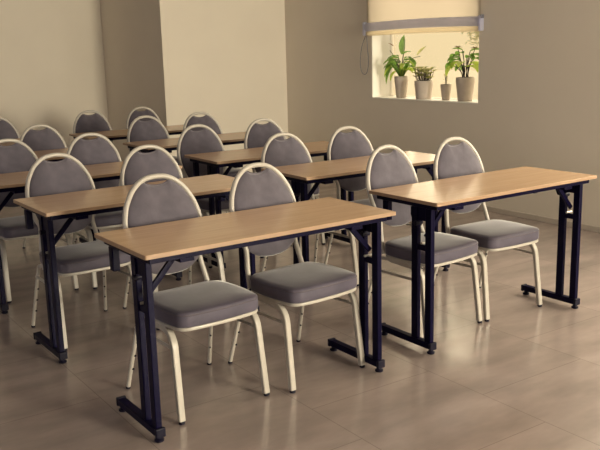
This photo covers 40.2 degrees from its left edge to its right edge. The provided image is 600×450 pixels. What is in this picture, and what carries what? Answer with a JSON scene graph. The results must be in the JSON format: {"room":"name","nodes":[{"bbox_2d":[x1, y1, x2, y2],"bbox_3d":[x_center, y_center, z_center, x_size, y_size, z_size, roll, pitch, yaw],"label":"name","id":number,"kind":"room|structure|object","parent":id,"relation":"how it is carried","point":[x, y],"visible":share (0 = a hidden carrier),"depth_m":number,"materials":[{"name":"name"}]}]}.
{"room":"classroom","nodes":[
{"label":"classroom","id":0,"kind":"room"},
{"bbox_2d":[0,0,108,147],"bbox_3d":[-5.880,-1.548,7.750,8.330,2.950,0.250,-10,15,-34],"label":"wall","id":1,"kind":"structure","parent":0,"point":[52,67],"depth_m":9.62,"materials":[{"name":"beige paint"}]},
{"bbox_2d":[100,0,287,171],"bbox_3d":[-1.347,-2.113,9.815,1.560,2.950,1.900,-10,15,-34],"label":"wall","id":2,"kind":"structure","parent":0,"point":[225,60],"depth_m":9.12,"materials":[{"name":"beige paint"}]},
{"bbox_2d":[0,181,599,449],"bbox_3d":[-0.940,1.040,2.470,9.890,0.120,14.720,-10,15,-34],"label":"floor","id":3,"kind":"structure","parent":0,"point":[527,377],"depth_m":3.81,"materials":[{"name":"stone"}]},
{"bbox_2d":[0,117,19,138],"bbox_3d":[-2.507,-0.447,7.029,0.445,0.934,0.527,-10,15,-34],"label":"banquet chair","id":4,"kind":"object","parent":3,"relation":"on","point":[7,129],"visible":0.21,"depth_m":7.17,"materials":[{"name":"grey fabric"}]},
{"bbox_2d":[0,138,19,145],"bbox_3d":[-2.697,-0.269,6.662,1.182,0.750,0.482,-10,15,-34],"label":"folding table","id":5,"kind":"object","parent":3,"relation":"on","point":[4,143],"visible":0.02,"depth_m":6.67,"materials":[{"name":"brown wood"}]},
{"bbox_2d":[0,138,78,302],"bbox_3d":[-1.722,-0.056,5.130,0.445,0.934,0.527,-10,15,-34],"label":"banquet chair","id":6,"kind":"object","parent":3,"relation":"on","point":[17,157],"visible":0.53,"depth_m":5.16,"materials":[{"name":"grey fabric"}]},
{"bbox_2d":[20,124,99,248],"bbox_3d":[-1.828,-0.274,6.152,0.445,0.934,0.527,-11,15,-37],"label":"banquet chair","id":7,"kind":"object","parent":3,"relation":"on","point":[48,138],"visible":0.34,"depth_m":6.24,"materials":[{"name":"grey fabric"}]},
{"bbox_2d":[34,148,99,242],"bbox_3d":[-2.050,-0.109,5.848,1.182,0.750,0.482,-10,15,-34],"label":"folding table","id":8,"kind":"object","parent":3,"relation":"on","point":[41,153],"visible":0.12,"depth_m":6.04,"materials":[{"name":"brown wood"}]},
{"bbox_2d":[25,153,133,350],"bbox_3d":[-1.164,0.106,4.317,0.445,0.934,0.527,-10,15,-35],"label":"banquet chair","id":9,"kind":"object","parent":3,"relation":"on","point":[69,174],"visible":0.61,"depth_m":4.35,"materials":[{"name":"grey fabric"}]},
{"bbox_2d":[0,161,181,313],"bbox_3d":[-1.349,0.039,5.081,1.182,0.750,0.482,-9,15,-33],"label":"folding table","id":10,"kind":"object","parent":3,"relation":"on","point":[12,183],"visible":0.43,"depth_m":4.82,"materials":[{"name":"brown wood"}]},
{"bbox_2d":[73,110,112,142],"bbox_3d":[-1.807,-0.579,7.555,0.445,0.934,0.527,-11,15,-36],"label":"banquet chair","id":11,"kind":"object","parent":3,"relation":"on","point":[83,123],"visible":0.24,"depth_m":7.63,"materials":[{"name":"grey fabric"}]},
{"bbox_2d":[66,133,122,288],"bbox_3d":[-1.261,-0.121,5.376,0.445,0.934,0.527,-9,15,-32],"label":"banquet chair","id":12,"kind":"object","parent":3,"relation":"on","point":[99,150],"visible":0.3,"depth_m":5.44,"materials":[{"name":"grey fabric"}]},
{"bbox_2d":[69,125,183,140],"bbox_3d":[-1.442,-0.496,7.564,1.182,0.750,0.482,-10,15,-34],"label":"folding table","id":13,"kind":"object","parent":3,"relation":"on","point":[173,129],"visible":0.1,"depth_m":7.36,"materials":[{"name":"brown wood"}]},
{"bbox_2d":[13,174,258,363],"bbox_3d":[-0.805,0.191,4.315,1.182,0.750,0.482,-10,15,-35],"label":"folding table","id":14,"kind":"object","parent":3,"relation":"on","point":[78,205],"visible":0.57,"depth_m":3.97,"materials":[{"name":"brown wood"}]},
{"bbox_2d":[126,106,178,164],"bbox_3d":[-1.386,-0.657,7.864,0.445,0.934,0.527,-10,15,-35],"label":"banquet chair","id":15,"kind":"object","parent":3,"relation":"on","point":[134,113],"visible":0.19,"depth_m":7.93,"materials":[{"name":"grey"}]},
{"bbox_2d":[127,115,184,177],"bbox_3d":[-1.140,-0.418,6.736,0.445,0.934,0.527,-10,15,-34],"label":"banquet chair","id":16,"kind":"object","parent":3,"relation":"on","point":[153,129],"visible":0.24,"depth_m":6.81,"materials":[{"name":"grey fabric"}]},
{"bbox_2d":[120,144,225,329],"bbox_3d":[-0.728,0.036,4.588,0.445,0.934,0.527,-10,15,-33],"label":"banquet chair","id":17,"kind":"object","parent":3,"relation":"on","point":[136,165],"visible":0.32,"depth_m":4.67,"materials":[{"name":"grey fabric"}]},
{"bbox_2d":[123,132,245,152],"bbox_3d":[-0.781,-0.333,6.731,1.182,0.750,0.482,-10,15,-34],"label":"folding table","id":18,"kind":"object","parent":3,"relation":"on","point":[170,144],"visible":0.14,"depth_m":6.52,"materials":[{"name":"brown wood"}]},
{"bbox_2d":[122,173,269,424],"bbox_3d":[-0.466,0.270,3.478,0.445,0.934,0.527,-11,15,-37],"label":"banquet chair","id":19,"kind":"object","parent":3,"relation":"on","point":[209,303],"visible":0.72,"depth_m":3.47,"materials":[{"name":"grey fabric"}]},
{"bbox_2d":[183,112,247,215],"bbox_3d":[-0.725,-0.484,6.990,0.445,0.934,0.527,-9,14,-32],"label":"banquet chair","id":20,"kind":"object","parent":3,"relation":"on","point":[208,120],"visible":0.25,"depth_m":7.08,"materials":[{"name":"grey"}]},
{"bbox_2d":[177,124,263,267],"bbox_3d":[-0.590,-0.231,5.805,0.445,0.934,0.527,-10,15,-34],"label":"banquet chair","id":21,"kind":"object","parent":3,"relation":"on","point":[206,140],"visible":0.44,"depth_m":5.85,"materials":[{"name":"grey fabric"}]},
{"bbox_2d":[94,197,395,442],"bbox_3d":[-0.194,0.354,3.492,1.182,0.750,0.482,-10,15,-34],"label":"folding table","id":22,"kind":"object","parent":3,"relation":"on","point":[180,241],"visible":0.99,"depth_m":3.28,"materials":[{"name":"brown wood"}]},
{"bbox_2d":[184,141,355,270],"bbox_3d":[-0.168,-0.160,5.858,1.182,0.750,0.482,-9,15,-33],"label":"folding table","id":23,"kind":"object","parent":3,"relation":"on","point":[238,158],"visible":0.34,"depth_m":5.57,"materials":[{"name":"brown wood"}]},
{"bbox_2d":[244,118,324,244],"bbox_3d":[-0.140,-0.319,6.158,0.445,0.934,0.527,-9,15,-32],"label":"banquet chair","id":24,"kind":"object","parent":3,"relation":"on","point":[257,135],"visible":0.31,"depth_m":6.21,"materials":[{"name":"grey fabric"}]},
{"bbox_2d":[228,162,364,393],"bbox_3d":[-0.036,0.201,3.749,0.445,0.934,0.527,-11,16,-38],"label":"banquet chair","id":25,"kind":"object","parent":3,"relation":"on","point":[300,284],"visible":0.89,"depth_m":3.74,"materials":[{"name":"grey fabric"}]},
{"bbox_2d":[261,132,358,285],"bbox_3d":[0.040,-0.087,5.066,0.445,0.934,0.527,-10,15,-34],"label":"banquet chair","id":26,"kind":"object","parent":3,"relation":"on","point":[290,151],"visible":0.3,"depth_m":5.14,"materials":[{"name":"grey fabric"}]},
{"bbox_2d":[261,151,449,270],"bbox_3d":[0.397,-0.017,5.132,1.182,0.750,0.482,-10,15,-33],"label":"folding table","id":27,"kind":"object","parent":3,"relation":"on","point":[323,172],"visible":0.35,"depth_m":4.80,"materials":[{"name":"brown wood"}]},
{"bbox_2d":[324,126,411,281],"bbox_3d":[0.458,-0.166,5.383,0.445,0.934,0.527,-9,14,-31],"label":"banquet chair","id":28,"kind":"object","parent":3,"relation":"on","point":[341,145],"visible":0.43,"depth_m":5.46,"materials":[{"name":"grey fabric"}]},
{"bbox_2d":[366,144,481,335],"bbox_3d":[0.632,0.062,4.310,0.445,0.934,0.527,-11,16,-38],"label":"banquet chair","id":29,"kind":"object","parent":3,"relation":"on","point":[394,168],"visible":0.68,"depth_m":4.31,"materials":[{"name":"grey fabric"}]},
{"bbox_2d":[369,166,596,354],"bbox_3d":[0.973,0.147,4.307,1.182,0.750,0.482,-10,15,-34],"label":"folding table","id":30,"kind":"object","parent":3,"relation":"on","point":[454,193],"visible":0.96,"depth_m":4.08,"materials":[{"name":"brown wood"}]},
{"bbox_2d":[433,137,541,321],"bbox_3d":[1.029,-0.009,4.587,0.445,0.934,0.527,-9,15,-32],"label":"banquet chair","id":31,"kind":"object","parent":3,"relation":"on","point":[461,159],"visible":0.73,"depth_m":4.57,"materials":[{"name":"grey fabric"}]},
{"bbox_2d":[284,0,599,226],"bbox_3d":[3.593,-1.069,4.414,0.300,2.950,13.370,-10,15,-34],"label":"wall","id":32,"kind":"structure","parent":0,"point":[538,106],"depth_m":6.98,"materials":[{"name":"beige paint"}]},
{"bbox_2d":[372,30,479,103],"bbox_3d":[1.243,-1.937,7.673,0.289,1.517,1.450,-10,15,-34],"label":"window","id":33,"kind":"structure","parent":32,"relation":"in","point":[381,48],"depth_m":8.32,"materials":[{"name":"white"}]},
{"bbox_2d":[383,35,425,97],"bbox_3d":[0.986,-1.553,8.031,0.302,0.609,0.569,-5,13,-14],"label":"peace lily","id":34,"kind":"object","parent":33,"relation":"on","point":[401,81],"visible":0.99,"depth_m":8.06,"materials":[{"name":"green plant"}]},
{"bbox_2d":[394,76,407,97],"bbox_3d":[1.005,-1.370,8.126,0.138,0.210,0.138,-10,15,-34],"label":"pot","id":35,"kind":"object","parent":34,"relation":"attached to","point":[401,82],"depth_m":8.08,"materials":[{"name":"grey ceramic"}]},
{"bbox_2d":[360,0,483,74],"bbox_3d":[1.064,-2.090,7.564,0.064,1.406,1.680,-10,15,-34],"label":"window blind","id":36,"kind":"object","parent":33,"relation":"attached to","point":[407,16],"visible":1,"depth_m":7.55,"materials":[{"name":"fabric"}]},
{"bbox_2d":[411,66,434,98],"bbox_3d":[1.194,-1.367,7.864,0.256,0.305,0.222,7,15,33],"label":"potted succulent","id":37,"kind":"object","parent":33,"relation":"on","point":[423,86],"visible":1,"depth_m":7.81,"materials":[{"name":"white ceramic"}]},
{"bbox_2d":[414,80,432,98],"bbox_3d":[1.187,-1.300,7.872,0.176,0.172,0.176,-10,15,-34],"label":"pot","id":38,"kind":"object","parent":37,"relation":"attached to","point":[423,88],"depth_m":7.81,"materials":[{"name":"grey ceramic"}]},
{"bbox_2d":[440,74,450,99],"bbox_3d":[1.357,-1.299,7.620,0.100,0.268,0.100,-10,15,-34],"label":"potted plant","id":39,"kind":"object","parent":33,"relation":"on","point":[445,88],"visible":1,"depth_m":7.60,"materials":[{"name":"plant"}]},
{"bbox_2d":[440,84,450,99],"bbox_3d":[1.358,-1.239,7.633,0.100,0.145,0.100,-10,15,-34],"label":"pot","id":40,"kind":"object","parent":39,"relation":"attached to","point":[445,88],"depth_m":7.60,"materials":[{"name":"grey ceramic"}]},
{"bbox_2d":[445,46,478,100],"bbox_3d":[1.478,-1.370,7.407,0.341,0.491,0.300,1,13,13],"label":"potted leafy plant","id":41,"kind":"object","parent":33,"relation":"on","point":[464,85],"visible":0.98,"depth_m":7.37,"materials":[{"name":"green plant"}]},
{"bbox_2d":[333,180,599,232],"bbox_3d":[3.587,0.397,4.514,0.012,0.043,13.070,-10,15,-34],"label":"baseboard","id":42,"kind":"structure","parent":32,"relation":"attached to","point":[491,209],"depth_m":6.82,"materials":[{"name":"tile"}]},
{"label":"outside","id":43,"kind":"structure","parent":0,"visible":0},
{"bbox_2d":[394,70,477,98],"bbox_3d":[13.126,-3.079,21.055,34.310,0.050,70.000,-10,15,-34],"label":"ground","id":44,"kind":"structure","parent":43,"point":[438,75],"depth_m":39.10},
{"bbox_2d":[459,31,478,48],"bbox_3d":[3.349,-2.771,15.196,0.869,2.327,1.148,-3,12,-6],"label":"tree","id":45,"kind":"object","parent":44,"relation":"on","point":[477,32],"visible":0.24,"depth_m":14.93,"materials":[{"name":"green plant"}]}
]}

